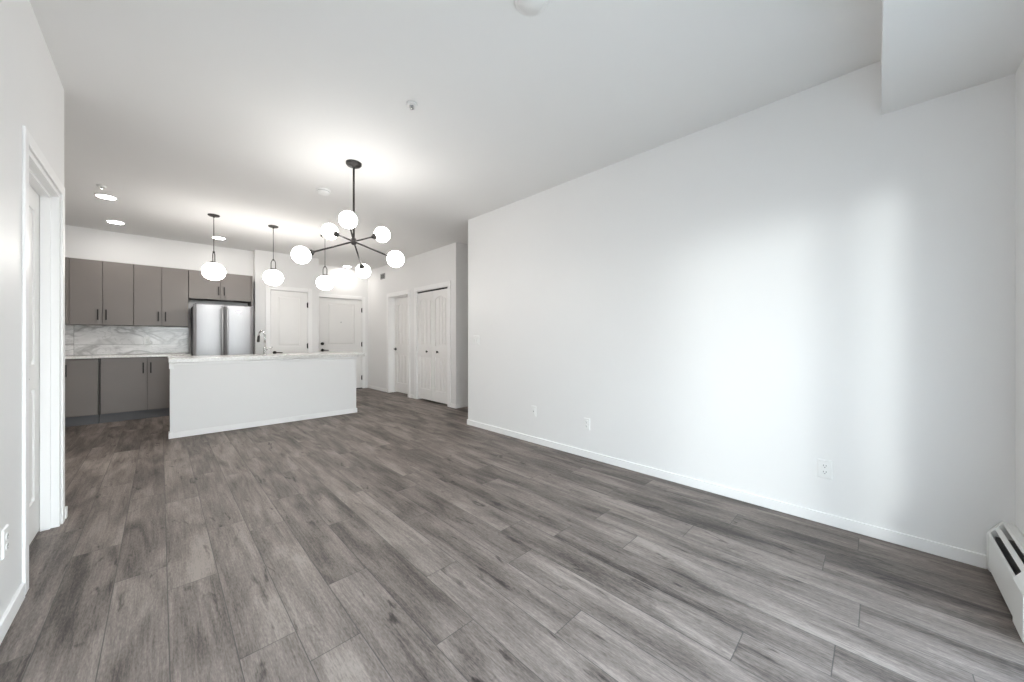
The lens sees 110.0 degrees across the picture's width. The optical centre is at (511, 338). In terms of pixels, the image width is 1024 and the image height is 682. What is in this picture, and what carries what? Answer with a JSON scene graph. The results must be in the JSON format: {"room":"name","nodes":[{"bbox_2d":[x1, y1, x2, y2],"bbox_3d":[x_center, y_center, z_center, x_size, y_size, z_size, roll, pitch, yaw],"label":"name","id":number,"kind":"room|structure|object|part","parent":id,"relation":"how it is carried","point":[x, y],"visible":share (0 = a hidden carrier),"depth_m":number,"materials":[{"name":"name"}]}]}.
{"room":"empty living room","nodes":[
{"label":"empty living room","id":0,"kind":"room"},
{"bbox_2d":[0,0,63,618],"bbox_3d":[-1.849,-0.224,0.413,1.180,2.740,4.116,0,0,-44],"label":"wall","id":1,"kind":"structure","parent":0,"point":[31,88],"depth_m":1.52,"materials":[{"name":"paint"}]},
{"bbox_2d":[1,524,8,559],"bbox_3d":[-2.001,0.801,1.416,0.009,0.115,0.070,0,0,-44],"label":"wall outlet","id":2,"kind":"object","parent":1,"relation":"attached to","point":[5,531],"visible":1,"depth_m":1.41,"materials":[{"name":"white plastic"}]},
{"bbox_2d":[0,506,67,643],"bbox_3d":[-1.849,1.112,0.422,1.193,0.068,4.129,0,0,-44],"label":"baseboard","id":3,"kind":"structure","parent":1,"relation":"attached to","point":[13,607],"depth_m":1.45,"materials":[{"name":"paint"}]},
{"bbox_2d":[22,125,64,594],"bbox_3d":[-2.570,0.097,1.855,0.211,2.098,0.924,0,0,-44],"label":"door","id":4,"kind":"structure","parent":1,"relation":"in","point":[40,197],"depth_m":2.13,"materials":[{"name":"paint"}]},
{"bbox_2d":[65,225,252,353],"bbox_3d":[-5.759,-0.224,5.571,2.825,2.740,0.120,0,0,-44],"label":"wall","id":5,"kind":"structure","parent":0,"point":[80,242],"depth_m":5.62,"materials":[{"name":"paint"}]},
{"bbox_2d":[65,257,66,324],"bbox_3d":[-6.291,-0.645,4.691,0.591,0.898,0.386,0,0,-44],"label":"upper cabinet","id":6,"kind":"object","parent":5,"relation":"attached to","point":[65,257],"visible":0.02,"depth_m":4.80,"materials":[{"name":"laminate"}]},
{"bbox_2d":[66,257,69,324],"bbox_3d":[-6.082,-0.645,4.924,0.027,0.898,0.351,0,0,-44],"label":"filler panel","id":7,"kind":"object","parent":5,"relation":"attached to","point":[67,258],"visible":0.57,"depth_m":4.80,"materials":[{"name":"laminate"}]},
{"bbox_2d":[69,258,133,325],"bbox_3d":[-5.844,-0.645,5.129,0.594,0.898,0.386,0,0,-44],"label":"upper cabinet","id":8,"kind":"object","parent":5,"relation":"attached to","point":[101,293],"visible":1,"depth_m":5.01,"materials":[{"name":"laminate"}]},
{"bbox_3d":[-5.846,-0.645,4.918,0.293,0.894,0.019,0,0,-44],"label":"door","id":9,"kind":"part","parent":8,"relation":"part of","materials":[{"name":"laminate"}]},
{"bbox_3d":[-5.633,-0.645,5.127,0.294,0.894,0.019,0,0,-44],"label":"door","id":10,"kind":"part","parent":8,"relation":"part of","materials":[{"name":"laminate"}]},
{"bbox_2d":[65,325,188,354],"bbox_3d":[-6.026,0.025,5.218,1.950,0.442,0.010,0,0,-44],"label":"backsplash","id":11,"kind":"structure","parent":5,"relation":"attached to","point":[79,339],"depth_m":5.39,"materials":[{"name":"stone"}]},
{"bbox_2d":[134,264,187,326],"bbox_3d":[-5.419,-0.645,5.546,0.591,0.898,0.386,0,0,-44],"label":"upper cabinet","id":12,"kind":"object","parent":5,"relation":"attached to","point":[160,293],"visible":1,"depth_m":5.42,"materials":[{"name":"laminate"}]},
{"bbox_3d":[-5.421,-0.645,5.335,0.288,0.894,0.019,0,0,-44],"label":"door","id":13,"kind":"part","parent":12,"relation":"part of","materials":[{"name":"laminate"}]},
{"bbox_3d":[-5.210,-0.645,5.542,0.295,0.894,0.019,0,0,-44],"label":"door","id":14,"kind":"part","parent":12,"relation":"part of","materials":[{"name":"laminate"}]},
{"bbox_2d":[188,270,252,305],"bbox_3d":[-4.912,-0.834,6.046,0.824,0.520,0.389,0,0,-44],"label":"upper cabinet","id":15,"kind":"object","parent":5,"relation":"attached to","point":[235,288],"depth_m":5.93,"materials":[{"name":"laminate"}]},
{"bbox_3d":[-4.961,-0.869,5.786,0.386,0.446,0.019,0,0,-44],"label":"door","id":16,"kind":"part","parent":15,"relation":"part of","materials":[{"name":"laminate"}]},
{"bbox_3d":[-4.676,-0.869,6.066,0.402,0.446,0.019,0,0,-44],"label":"door","id":17,"kind":"part","parent":15,"relation":"part of","materials":[{"name":"laminate"}]},
{"bbox_3d":[-4.635,-0.834,6.339,0.018,0.520,0.359,0,0,-44],"label":"end panel","id":18,"kind":"part","parent":15,"relation":"part of","materials":[{"name":"grey wood"}]},
{"bbox_2d":[253,249,318,353],"bbox_3d":[-4.462,-0.224,7.005,1.035,2.740,0.730,0,0,-44],"label":"wall","id":19,"kind":"structure","parent":0,"point":[296,275],"depth_m":6.66,"materials":[{"name":"paint"}]},
{"bbox_2d":[266,285,311,353],"bbox_3d":[-4.218,0.086,6.781,0.762,2.121,0.172,0,0,-44],"label":"door","id":20,"kind":"structure","parent":19,"relation":"in","point":[288,309],"depth_m":6.75,"materials":[{"name":"paint"}]},
{"bbox_2d":[319,265,367,387],"bbox_3d":[-3.865,-0.224,8.019,1.238,2.740,0.120,0,0,-44],"label":"wall","id":21,"kind":"structure","parent":0,"point":[347,282],"depth_m":8.12,"materials":[{"name":"paint"}]},
{"bbox_2d":[319,293,364,388],"bbox_3d":[-3.832,0.086,8.015,1.062,2.121,0.172,0,0,-44],"label":"door","id":22,"kind":"structure","parent":21,"relation":"in","point":[341,317],"depth_m":8.04,"materials":[{"name":"paint"}]},
{"bbox_2d":[368,242,467,403],"bbox_3d":[-1.580,-0.224,7.804,1.722,2.740,3.627,0,0,-44],"label":"wall","id":23,"kind":"structure","parent":0,"point":[449,262],"depth_m":6.76,"materials":[{"name":"paint"}]},
{"bbox_2d":[387,289,409,397],"bbox_3d":[-2.279,0.091,7.397,0.185,2.111,0.993,0,0,-44],"label":"door","id":24,"kind":"structure","parent":23,"relation":"in","point":[398,303],"depth_m":7.56,"materials":[{"name":"paint"}]},
{"bbox_2d":[368,385,467,407],"bbox_3d":[-1.538,1.112,7.752,1.735,0.068,3.520,0,0,-44],"label":"baseboard","id":25,"kind":"structure","parent":23,"relation":"attached to","point":[461,405],"depth_m":6.87,"materials":[{"name":"paint"}]},
{"bbox_2d":[414,281,450,406],"bbox_3d":[-1.393,0.087,6.491,0.189,2.119,1.198,0,0,-44],"label":"door","id":26,"kind":"structure","parent":23,"relation":"in","point":[432,303],"depth_m":6.45,"materials":[{"name":"paint"}]},
{"bbox_2d":[30,0,881,269],"bbox_3d":[-1.510,-1.654,4.108,7.200,0.120,9.220,0,0,-44],"label":"ceiling","id":27,"kind":"structure","parent":0,"point":[237,111],"depth_m":2.37,"materials":[{"name":"paint"}]},
{"bbox_2d":[96,184,106,188],"bbox_3d":[-4.271,-1.578,3.727,0.072,0.032,0.072,0,0,-44],"label":"sprinkler head","id":28,"kind":"object","parent":27,"relation":"attached to","point":[98,185],"visible":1,"depth_m":3.71},
{"bbox_2d":[94,193,117,199],"bbox_3d":[-4.537,-1.588,4.004,0.176,0.012,0.176,0,0,-44],"label":"recessed light","id":29,"kind":"object","parent":27,"relation":"in","point":[104,196],"visible":1,"depth_m":3.98,"materials":[{"name":"white plastic"}]},
{"bbox_2d":[106,220,124,223],"bbox_3d":[-5.391,-1.588,4.874,0.176,0.012,0.176,0,0,-44],"label":"recessed light","id":30,"kind":"object","parent":27,"relation":"in","point":[110,221],"visible":1,"depth_m":4.86,"materials":[{"name":"white"}]},
{"bbox_2d":[201,213,225,279],"bbox_3d":[-3.836,-1.175,4.607,0.240,0.837,0.240,0,0,-17],"label":"pendant lamp","id":31,"kind":"object","parent":27,"relation":"hanging from","point":[212,270],"visible":1,"depth_m":4.55,"materials":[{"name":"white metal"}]},
{"bbox_3d":[-3.836,-1.338,4.607,0.008,0.451,0.008,0,0,-18],"label":"rod","id":32,"kind":"part","parent":31,"relation":"part of","materials":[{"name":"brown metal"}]},
{"bbox_3d":[-3.836,-0.866,4.607,0.240,0.218,0.240,0,0,-17],"label":"globe","id":33,"kind":"part","parent":31,"relation":"part of","materials":[{"name":"white glass"}]},
{"bbox_2d":[211,236,225,239],"bbox_3d":[-4.615,-1.588,5.636,0.176,0.012,0.176,0,0,-44],"label":"recessed light","id":34,"kind":"object","parent":27,"relation":"in","point":[215,237],"visible":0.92,"depth_m":5.61,"materials":[{"name":"white"}]},
{"bbox_2d":[263,225,282,284],"bbox_3d":[-3.373,-1.175,5.061,0.240,0.837,0.240,0,0,-13],"label":"pendant lamp","id":35,"kind":"object","parent":27,"relation":"hanging from","point":[272,276],"visible":1,"depth_m":5.00,"materials":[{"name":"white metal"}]},
{"bbox_3d":[-3.373,-0.866,5.061,0.240,0.218,0.240,0,0,-13],"label":"globe","id":36,"kind":"part","parent":35,"relation":"part of","materials":[{"name":"white glass"}]},
{"bbox_3d":[-3.373,-1.338,5.061,0.008,0.451,0.008,0,0,-13],"label":"rod","id":37,"kind":"part","parent":35,"relation":"part of","materials":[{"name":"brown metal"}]},
{"bbox_2d":[316,187,330,195],"bbox_3d":[-2.019,-1.573,3.834,0.136,0.042,0.136,0,0,-44],"label":"smoke detector","id":38,"kind":"object","parent":27,"relation":"attached to","point":[322,191],"visible":1,"depth_m":3.80,"materials":[{"name":"white plastic"}]},
{"bbox_2d":[316,235,333,289],"bbox_3d":[-2.890,-1.175,5.535,0.240,0.837,0.240,0,0,-10],"label":"pendant lamp","id":39,"kind":"object","parent":27,"relation":"hanging from","point":[324,282],"visible":0.97,"depth_m":5.46,"materials":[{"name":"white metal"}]},
{"bbox_3d":[-2.890,-0.866,5.535,0.240,0.218,0.240,0,0,-10],"label":"globe","id":40,"kind":"part","parent":39,"relation":"part of","materials":[{"name":"white glass"}]},
{"bbox_2d":[291,159,403,277],"bbox_3d":[-1.481,-1.107,3.180,0.805,0.973,0.873,0,0,-44],"label":"chandelier","id":41,"kind":"object","parent":27,"relation":"hanging from","point":[347,219],"visible":1,"depth_m":3.20,"materials":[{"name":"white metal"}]},
{"bbox_3d":[-1.763,-0.702,2.995,0.144,0.144,0.144,0,0,-44],"label":"globe","id":42,"kind":"part","parent":41,"relation":"part of","materials":[{"name":"white glass"}]},
{"bbox_3d":[-1.687,-0.995,3.317,0.144,0.143,0.144,0,0,-44],"label":"globe","id":43,"kind":"part","parent":41,"relation":"part of","materials":[{"name":"white glass"}]},
{"bbox_3d":[-1.565,-0.810,3.146,0.335,0.157,0.015,0,0,-37],"label":"arm","id":44,"kind":"part","parent":41,"relation":"part of","materials":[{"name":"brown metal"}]},
{"bbox_3d":[-1.372,-0.998,3.000,0.144,0.144,0.144,0,0,-44],"label":"globe","id":45,"kind":"part","parent":41,"relation":"part of","materials":[{"name":"white glass"}]},
{"bbox_3d":[-1.434,-1.230,3.245,0.017,0.657,0.017,0,0,1],"label":"stem","id":46,"kind":"part","parent":41,"relation":"part of","materials":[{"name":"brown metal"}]},
{"bbox_3d":[-1.468,-0.806,3.409,0.015,0.164,0.341,0,0,-12],"label":"arm","id":47,"kind":"part","parent":41,"relation":"part of","materials":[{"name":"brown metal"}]},
{"bbox_3d":[-1.518,-0.693,3.655,0.144,0.144,0.144,0,0,-44],"label":"globe","id":48,"kind":"part","parent":41,"relation":"part of","materials":[{"name":"white glass"}]},
{"bbox_3d":[-1.266,-0.808,3.197,0.355,0.162,0.015,0,0,16],"label":"arm","id":49,"kind":"part","parent":41,"relation":"part of","materials":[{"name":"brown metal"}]},
{"bbox_3d":[-1.231,-0.989,3.397,0.144,0.143,0.144,0,0,-44],"label":"globe","id":50,"kind":"part","parent":41,"relation":"part of","materials":[{"name":"white glass"}]},
{"bbox_3d":[-1.016,-0.697,3.126,0.144,0.143,0.144,0,0,-44],"label":"globe","id":51,"kind":"part","parent":41,"relation":"part of","materials":[{"name":"white glass"}]},
{"bbox_2d":[406,101,416,109],"bbox_3d":[-0.679,-1.578,2.430,0.072,0.032,0.072,0,0,-44],"label":"sprinkler head","id":52,"kind":"object","parent":27,"relation":"attached to","point":[412,105],"visible":1,"depth_m":2.42},
{"bbox_2d":[515,0,547,15],"bbox_3d":[0.091,-1.586,1.682,0.158,0.016,0.158,0,0,-44],"label":"cover plate","id":53,"kind":"object","parent":27,"relation":"attached to","point":[525,7],"visible":1,"depth_m":1.70,"materials":[{"name":"white plastic"}]},
{"bbox_2d":[881,0,1023,114],"bbox_3d":[1.063,-1.437,0.704,3.384,0.313,0.450,0,0,-44],"label":"bulkhead","id":54,"kind":"object","parent":27,"relation":"attached to","point":[931,49],"visible":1,"depth_m":1.57,"materials":[{"name":"paint"}]},
{"bbox_2d":[0,388,1023,681],"bbox_3d":[-1.510,1.206,4.108,7.200,0.120,9.220,0,0,-44],"label":"floor","id":55,"kind":"structure","parent":0,"point":[397,538],"depth_m":1.76,"materials":[{"name":"grey wood"}]},
{"bbox_2d":[65,358,99,426],"bbox_3d":[-5.870,0.704,4.921,0.304,0.885,0.646,0,0,-44],"label":"base cabinet","id":56,"kind":"object","parent":55,"relation":"on","point":[82,376],"visible":0.88,"depth_m":4.73,"materials":[{"name":"laminate"}]},
{"bbox_2d":[100,357,169,422],"bbox_3d":[-5.441,0.704,5.342,0.890,0.885,0.646,0,0,-44],"label":"base cabinet","id":57,"kind":"object","parent":55,"relation":"on","point":[132,388],"visible":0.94,"depth_m":5.05,"materials":[{"name":"laminate"}]},
{"bbox_3d":[-5.398,0.642,4.993,0.437,0.748,0.019,0,0,-44],"label":"door","id":58,"kind":"part","parent":57,"relation":"part of","materials":[{"name":"laminate"}]},
{"bbox_2d":[65,353,190,358],"bbox_3d":[-5.757,0.244,5.033,1.835,0.032,0.629,0,0,-44],"label":"countertop","id":59,"kind":"structure","parent":57,"relation":"on","point":[152,354],"depth_m":5.01,"materials":[{"name":"stone"}]},
{"bbox_3d":[-5.084,0.642,5.301,0.434,0.748,0.019,0,0,-44],"label":"door","id":60,"kind":"part","parent":57,"relation":"part of","materials":[{"name":"laminate"}]},
{"bbox_2d":[191,303,252,355],"bbox_3d":[-4.749,0.304,5.864,0.733,1.684,0.818,0,0,-44],"label":"refrigerator","id":61,"kind":"object","parent":55,"relation":"on","point":[215,329],"visible":0.56,"depth_m":5.59,"materials":[{"name":"metal"}]},
{"bbox_3d":[-4.668,-0.040,5.516,0.362,0.972,0.072,0,0,-44],"label":"door","id":62,"kind":"part","parent":61,"relation":"part of","materials":[{"name":"metal"}]},
{"bbox_3d":[-4.514,-0.064,5.576,0.027,0.844,0.065,0,0,-44],"label":"handle","id":63,"kind":"part","parent":61,"relation":"part of","materials":[{"name":"metal"}]},
{"bbox_3d":[-4.468,-0.064,5.621,0.027,0.844,0.065,0,0,-44],"label":"handle","id":64,"kind":"part","parent":61,"relation":"part of","materials":[{"name":"metal"}]},
{"bbox_3d":[-4.404,-0.040,5.775,0.366,0.972,0.072,0,0,-44],"label":"door","id":65,"kind":"part","parent":61,"relation":"part of","materials":[{"name":"metal"}]},
{"bbox_2d":[168,357,356,438],"bbox_3d":[-3.394,0.711,5.069,2.127,0.871,0.639,0,0,-44],"label":"kitchen island","id":66,"kind":"object","parent":55,"relation":"on","point":[213,396],"visible":0.95,"depth_m":4.68,"materials":[{"name":"paint"}]},
{"bbox_3d":[-3.389,1.112,5.064,2.127,0.068,0.625,0,0,-44],"label":"baseboard","id":67,"kind":"part","parent":66,"relation":"part of","materials":[{"name":"paint"}]},
{"bbox_3d":[-3.174,0.312,4.846,2.119,0.069,0.012,0,0,-44],"label":"trim","id":68,"kind":"part","parent":66,"relation":"part of","materials":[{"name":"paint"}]},
{"bbox_2d":[168,352,364,362],"bbox_3d":[-3.353,0.249,5.109,2.239,0.050,0.680,0,0,-44],"label":"island countertop","id":69,"kind":"structure","parent":66,"relation":"on","point":[171,359],"depth_m":4.79,"materials":[{"name":"stone"}]},
{"bbox_2d":[257,330,271,354],"bbox_3d":[-3.421,0.051,4.909,0.252,0.346,0.100,0,0,14],"label":"faucet","id":70,"kind":"object","parent":69,"relation":"on","point":[265,349],"visible":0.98,"depth_m":4.87,"materials":[{"name":"silver metal"}]},
{"bbox_3d":[-3.434,0.001,4.916,0.196,0.246,0.023,0,0,31],"label":"spout","id":71,"kind":"part","parent":70,"relation":"part of","materials":[{"name":"silver metal"}]},
{"bbox_2d":[468,61,1014,555],"bbox_3d":[1.725,-0.224,4.056,2.256,2.740,4.308,0,0,-44],"label":"wall","id":72,"kind":"structure","parent":0,"point":[747,300],"depth_m":2.35,"materials":[{"name":"paint"}]},
{"bbox_2d":[532,406,535,416],"bbox_3d":[0.240,0.796,3.952,0.010,0.115,0.070,0,0,-44],"label":"outlet","id":73,"kind":"object","parent":72,"relation":"attached to","point":[533,407],"visible":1,"depth_m":3.94,"materials":[{"name":"white plastic"}]},
{"bbox_2d":[584,418,589,430],"bbox_3d":[0.722,0.823,3.461,0.009,0.115,0.070,0,0,-44],"label":"wall outlet","id":74,"kind":"object","parent":72,"relation":"attached to","point":[586,420],"visible":1,"depth_m":3.46,"materials":[{"name":"white plastic"}]},
{"bbox_2d":[467,419,986,568],"bbox_3d":[1.686,1.112,4.086,2.269,0.068,4.236,0,0,-44],"label":"baseboard","id":75,"kind":"structure","parent":72,"relation":"attached to","point":[932,547],"depth_m":2.36,"materials":[{"name":"paint"}]},
{"bbox_2d":[818,458,831,479],"bbox_3d":[1.940,0.807,2.220,0.009,0.115,0.070,0,0,-44],"label":"wall outlet","id":76,"kind":"object","parent":72,"relation":"attached to","point":[824,466],"visible":1,"depth_m":2.22,"materials":[{"name":"white plastic"}]},
{"bbox_2d":[1015,58,1023,535],"bbox_3d":[1.270,-0.224,0.493,3.624,2.740,0.140,0,0,-44],"label":"wall","id":77,"kind":"structure","parent":0,"point":[1019,75],"depth_m":1.68,"materials":[{"name":"paint"}]},
{"bbox_2d":[987,521,1023,642],"bbox_3d":[2.164,1.017,1.529,0.630,0.258,0.085,0,0,-44],"label":"baseboard heater","id":78,"kind":"object","parent":77,"relation":"attached to","point":[1005,542],"visible":1,"depth_m":1.57,"materials":[{"name":"metal"}]}
]}

